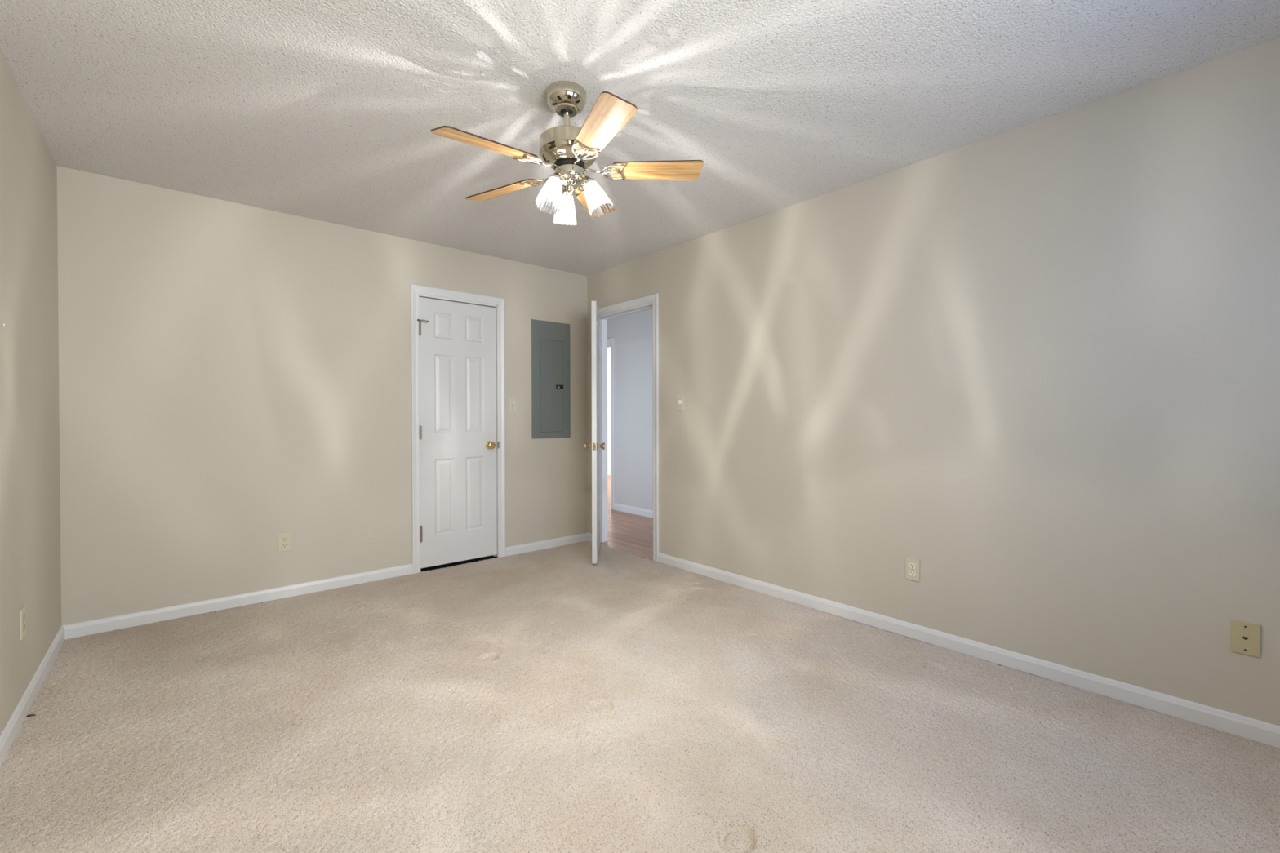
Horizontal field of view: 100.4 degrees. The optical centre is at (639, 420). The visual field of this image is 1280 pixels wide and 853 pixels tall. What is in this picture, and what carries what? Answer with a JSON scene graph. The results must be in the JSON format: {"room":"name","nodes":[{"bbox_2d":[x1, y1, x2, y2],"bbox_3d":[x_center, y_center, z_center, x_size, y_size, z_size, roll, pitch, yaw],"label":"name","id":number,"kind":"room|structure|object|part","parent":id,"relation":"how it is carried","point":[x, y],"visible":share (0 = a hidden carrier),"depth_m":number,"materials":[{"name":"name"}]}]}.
{"room":"empty bedroom","nodes":[
{"label":"empty bedroom","id":0,"kind":"room"},
{"bbox_2d":[0,46,61,736],"bbox_3d":[-1.542,-0.078,0.994,0.113,2.440,4.550,0,1,-41],"label":"wall","id":1,"kind":"structure","parent":0,"point":[30,570],"depth_m":2.14,"materials":[{"name":"beige paint"}]},
{"bbox_2d":[19,605,26,639],"bbox_3d":[-2.381,0.780,2.059,0.007,0.115,0.070,0,1,-41],"label":"wall outlet","id":2,"kind":"object","parent":1,"relation":"attached to","point":[22,611],"visible":1,"depth_m":2.04,"materials":[{"name":"beige plastic"}]},
{"bbox_2d":[0,625,64,767],"bbox_3d":[-1.492,1.105,1.044,0.013,0.072,4.550,0,1,-41],"label":"baseboard","id":3,"kind":"structure","parent":1,"relation":"attached to","point":[9,734],"depth_m":2.09,"materials":[{"name":"white paint"}]},
{"bbox_2d":[57,165,587,625],"bbox_3d":[-1.775,-0.098,3.881,3.548,2.440,0.113,0,1,-41],"label":"wall","id":4,"kind":"structure","parent":0,"point":[233,377],"depth_m":3.26,"materials":[{"name":"beige paint"}]},
{"bbox_2d":[62,564,412,639],"bbox_3d":[-2.325,1.091,3.326,1.750,0.072,0.013,0,1,-41],"label":"baseboard","id":5,"kind":"structure","parent":4,"relation":"attached to","point":[136,619],"depth_m":3.18,"materials":[{"name":"white paint"}]},
{"bbox_2d":[277,532,291,551],"bbox_3d":[-2.256,0.774,3.388,0.070,0.115,0.007,0,1,-41],"label":"wall outlet","id":6,"kind":"object","parent":4,"relation":"attached to","point":[284,540],"visible":1,"depth_m":3.38,"materials":[{"name":"beige plastic"}]},
{"bbox_2d":[281,542,288,547],"bbox_3d":[-2.255,0.793,3.386,0.034,0.028,0.002,0,1,-41],"label":"receptacle","id":7,"kind":"object","parent":6,"relation":"attached to","point":[283,544],"depth_m":3.39,"materials":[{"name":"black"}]},
{"bbox_2d":[281,537,288,541],"bbox_3d":[-2.255,0.754,3.386,0.034,0.028,0.002,0,1,-41],"label":"receptacle","id":8,"kind":"object","parent":6,"relation":"attached to","point":[283,539],"depth_m":3.39,"materials":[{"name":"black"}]},
{"bbox_2d":[418,297,497,568],"bbox_3d":[-1.392,0.092,4.128,0.618,2.006,0.096,0,1,-41],"label":"door","id":9,"kind":"structure","parent":4,"relation":"in","point":[458,341],"depth_m":4.13,"materials":[{"name":"white paint"}]},
{"bbox_3d":[-1.194,0.201,4.277,0.064,0.064,0.060,0,1,-41],"label":"knob","id":10,"kind":"part","parent":9,"relation":"part of","materials":[{"name":"gold metal"}]},
{"bbox_2d":[410,284,505,573],"bbox_3d":[-1.424,0.064,4.175,0.736,2.111,0.132,0,1,-41],"label":"door frame","id":11,"kind":"structure","parent":4,"relation":"attached to","point":[415,290],"depth_m":4.05,"materials":[{"name":"white paint"}]},
{"bbox_2d":[507,398,515,412],"bbox_3d":[-1.056,-0.123,4.420,0.070,0.115,0.016,0,1,-41],"label":"light switch","id":12,"kind":"object","parent":4,"relation":"attached to","point":[511,402],"visible":1,"depth_m":4.42,"materials":[{"name":"beige plastic"}]},
{"bbox_2d":[505,533,587,556],"bbox_3d":[-0.793,1.078,4.657,0.836,0.072,0.013,0,1,-41],"label":"baseboard","id":13,"kind":"structure","parent":4,"relation":"attached to","point":[516,549],"depth_m":4.63,"materials":[{"name":"white paint"}]},
{"bbox_2d":[531,319,570,438],"bbox_3d":[-0.773,-0.352,4.665,0.388,1.017,0.016,0,1,-41],"label":"breaker panel","id":14,"kind":"object","parent":4,"relation":"attached to","point":[550,340],"visible":1,"depth_m":4.65,"materials":[{"name":"grey metal"}]},
{"bbox_3d":[-0.768,-0.297,4.667,0.232,0.797,0.004,0,1,-41],"label":"panel door","id":15,"kind":"part","parent":14,"relation":"part of","materials":[{"name":"grey metal"}]},
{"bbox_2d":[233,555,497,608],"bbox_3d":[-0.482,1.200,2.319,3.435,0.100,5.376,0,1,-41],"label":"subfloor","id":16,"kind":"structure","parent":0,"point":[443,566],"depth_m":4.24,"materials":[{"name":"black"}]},
{"bbox_2d":[607,350,611,475],"bbox_3d":[-1.528,-0.139,9.651,4.580,2.440,0.100,0,1,-41],"label":"wall","id":17,"kind":"structure","parent":0,"point":[609,400],"depth_m":10.39,"materials":[{"name":"paint"}]},
{"bbox_2d":[607,309,653,510],"bbox_3d":[0.328,-0.117,5.898,0.100,2.440,8.000,0,1,-41],"label":"wall","id":18,"kind":"structure","parent":0,"point":[633,333],"depth_m":6.28,"materials":[{"name":"paint"}]},
{"bbox_2d":[607,337,614,509],"bbox_3d":[-0.611,0.043,6.891,0.018,2.111,0.890,0,1,-41],"label":"door frame","id":19,"kind":"structure","parent":18,"relation":"attached to","point":[611,340],"depth_m":6.56,"materials":[{"name":"white paint"}]},
{"bbox_2d":[613,502,653,518],"bbox_3d":[1.298,1.069,4.707,0.014,0.083,4.920,0,1,-41],"label":"baseboard","id":20,"kind":"structure","parent":18,"relation":"attached to","point":[634,510],"depth_m":6.27,"materials":[{"name":"white paint"}]},
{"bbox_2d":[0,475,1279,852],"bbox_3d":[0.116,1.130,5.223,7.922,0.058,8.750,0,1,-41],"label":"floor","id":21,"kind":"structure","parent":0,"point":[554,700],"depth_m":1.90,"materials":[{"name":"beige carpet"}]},
{"bbox_2d":[0,0,1279,275],"bbox_3d":[-0.249,-1.359,2.112,3.548,0.100,4.776,0,1,-41],"label":"ceiling","id":22,"kind":"structure","parent":0,"point":[323,110],"depth_m":2.11,"materials":[{"name":"white paint"}]},
{"bbox_2d":[431,80,703,224],"bbox_3d":[-0.309,-1.058,2.116,1.009,0.501,1.050,0,1,-41],"label":"ceiling fan","id":23,"kind":"object","parent":22,"relation":"hanging from","point":[569,150],"visible":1,"depth_m":2.08,"materials":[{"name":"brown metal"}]},
{"bbox_3d":[-0.541,-0.982,1.902,0.375,0.006,0.126,-5,16,-43],"label":"blade","id":24,"kind":"part","parent":23,"relation":"part of","materials":[{"name":"brown wood"}]},
{"bbox_3d":[-0.590,-0.997,2.313,0.375,0.006,0.126,-1,16,29],"label":"blade","id":25,"kind":"part","parent":23,"relation":"part of","materials":[{"name":"brown wood"}]},
{"bbox_3d":[-0.342,-0.880,2.068,0.099,0.120,0.099,4,-17,27],"label":"lamp shade","id":26,"kind":"part","parent":23,"relation":"part of","materials":[{"name":"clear glass"}]},
{"bbox_3d":[-0.313,-0.889,2.241,0.099,0.120,0.099,-15,31,-39],"label":"lamp shade","id":27,"kind":"part","parent":23,"relation":"part of","materials":[{"name":"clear glass"}]},
{"bbox_3d":[-0.215,-1.021,2.487,0.126,0.006,0.375,-15,0,12],"label":"blade","id":28,"kind":"part","parent":23,"relation":"part of","materials":[{"name":"brown wood"}]},
{"bbox_3d":[-0.177,-0.890,2.130,0.099,0.120,0.099,-26,-2,3],"label":"lamp shade","id":29,"kind":"part","parent":23,"relation":"part of","materials":[{"name":"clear glass"}]},
{"bbox_3d":[-0.134,-0.998,1.821,0.126,0.006,0.375,11,-3,-25],"label":"blade","id":30,"kind":"part","parent":23,"relation":"part of","materials":[{"name":"brown wood"}]},
{"bbox_3d":[0.067,-1.022,2.183,0.375,0.006,0.126,-3,-11,-7],"label":"blade","id":31,"kind":"part","parent":23,"relation":"part of","materials":[{"name":"brown wood"}]},
{"bbox_2d":[586,37,1279,726],"bbox_3d":[1.050,-0.100,3.247,0.113,2.440,4.550,0,1,-41],"label":"wall","id":32,"kind":"structure","parent":0,"point":[1035,366],"depth_m":2.38,"materials":[{"name":"beige paint"}]},
{"bbox_2d":[587,533,591,542],"bbox_3d":[-0.460,1.076,4.901,0.013,0.072,0.082,0,1,-41],"label":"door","id":33,"kind":"structure","parent":32,"relation":"in","point":[589,535],"depth_m":4.89,"materials":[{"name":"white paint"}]},
{"bbox_2d":[584,301,604,563],"bbox_3d":[-0.363,0.091,4.445,0.157,2.008,0.758,0,0,-2],"label":"door","id":34,"kind":"structure","parent":32,"relation":"in","point":[596,446],"depth_m":4.08,"materials":[{"name":"white paint"}]},
{"bbox_3d":[-0.401,0.201,4.139,0.060,0.064,0.064,0,0,-2],"label":"knob","id":35,"kind":"part","parent":34,"relation":"part of","materials":[{"name":"gold metal"}]},
{"bbox_3d":[-0.349,0.201,4.079,0.022,0.057,0.002,0,0,-2],"label":"latch plate","id":36,"kind":"part","parent":34,"relation":"part of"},
{"bbox_3d":[-0.304,0.201,4.143,0.060,0.064,0.064,0,0,-2],"label":"knob","id":37,"kind":"part","parent":34,"relation":"part of","materials":[{"name":"gold metal"}]},
{"bbox_2d":[591,293,658,561],"bbox_3d":[-0.099,0.058,4.572,0.148,2.111,0.880,0,1,-41],"label":"door frame","id":38,"kind":"structure","parent":32,"relation":"attached to","point":[654,299],"depth_m":4.51,"materials":[{"name":"white paint"}]},
{"bbox_2d":[676,394,684,409],"bbox_3d":[0.298,-0.135,4.010,0.022,0.116,0.072,0,1,-41],"label":"dimmer switch","id":39,"kind":"object","parent":32,"relation":"attached to","point":[680,398],"visible":1,"depth_m":4.00,"materials":[{"name":"beige plastic"}]},
{"bbox_2d":[905,556,919,582],"bbox_3d":[1.407,0.770,2.754,0.007,0.115,0.070,0,1,-41],"label":"wall outlet","id":40,"kind":"object","parent":32,"relation":"attached to","point":[912,565],"visible":1,"depth_m":2.75,"materials":[{"name":"beige plastic"}]},
{"bbox_2d":[908,570,915,576],"bbox_3d":[1.405,0.789,2.753,0.002,0.028,0.034,0,1,-41],"label":"receptacle","id":41,"kind":"object","parent":40,"relation":"attached to","point":[911,573],"depth_m":2.75,"materials":[{"name":"beige plastic"}]},
{"bbox_2d":[908,562,915,568],"bbox_3d":[1.405,0.750,2.752,0.002,0.028,0.034,0,1,-41],"label":"receptacle","id":42,"kind":"object","parent":40,"relation":"attached to","point":[911,565],"depth_m":2.75,"materials":[{"name":"beige plastic"}]},
{"bbox_2d":[657,552,1279,748],"bbox_3d":[1.321,1.086,2.851,0.013,0.072,3.588,0,1,-41],"label":"baseboard","id":43,"kind":"structure","parent":32,"relation":"attached to","point":[1249,728],"depth_m":2.38,"materials":[{"name":"white paint"}]},
{"bbox_2d":[1230,619,1260,657],"bbox_3d":[2.152,0.775,1.897,0.007,0.115,0.070,0,1,-41],"label":"phone jack plate","id":44,"kind":"object","parent":32,"relation":"attached to","point":[1245,637],"visible":1,"depth_m":1.90,"materials":[{"name":"beige plastic"}]}
]}

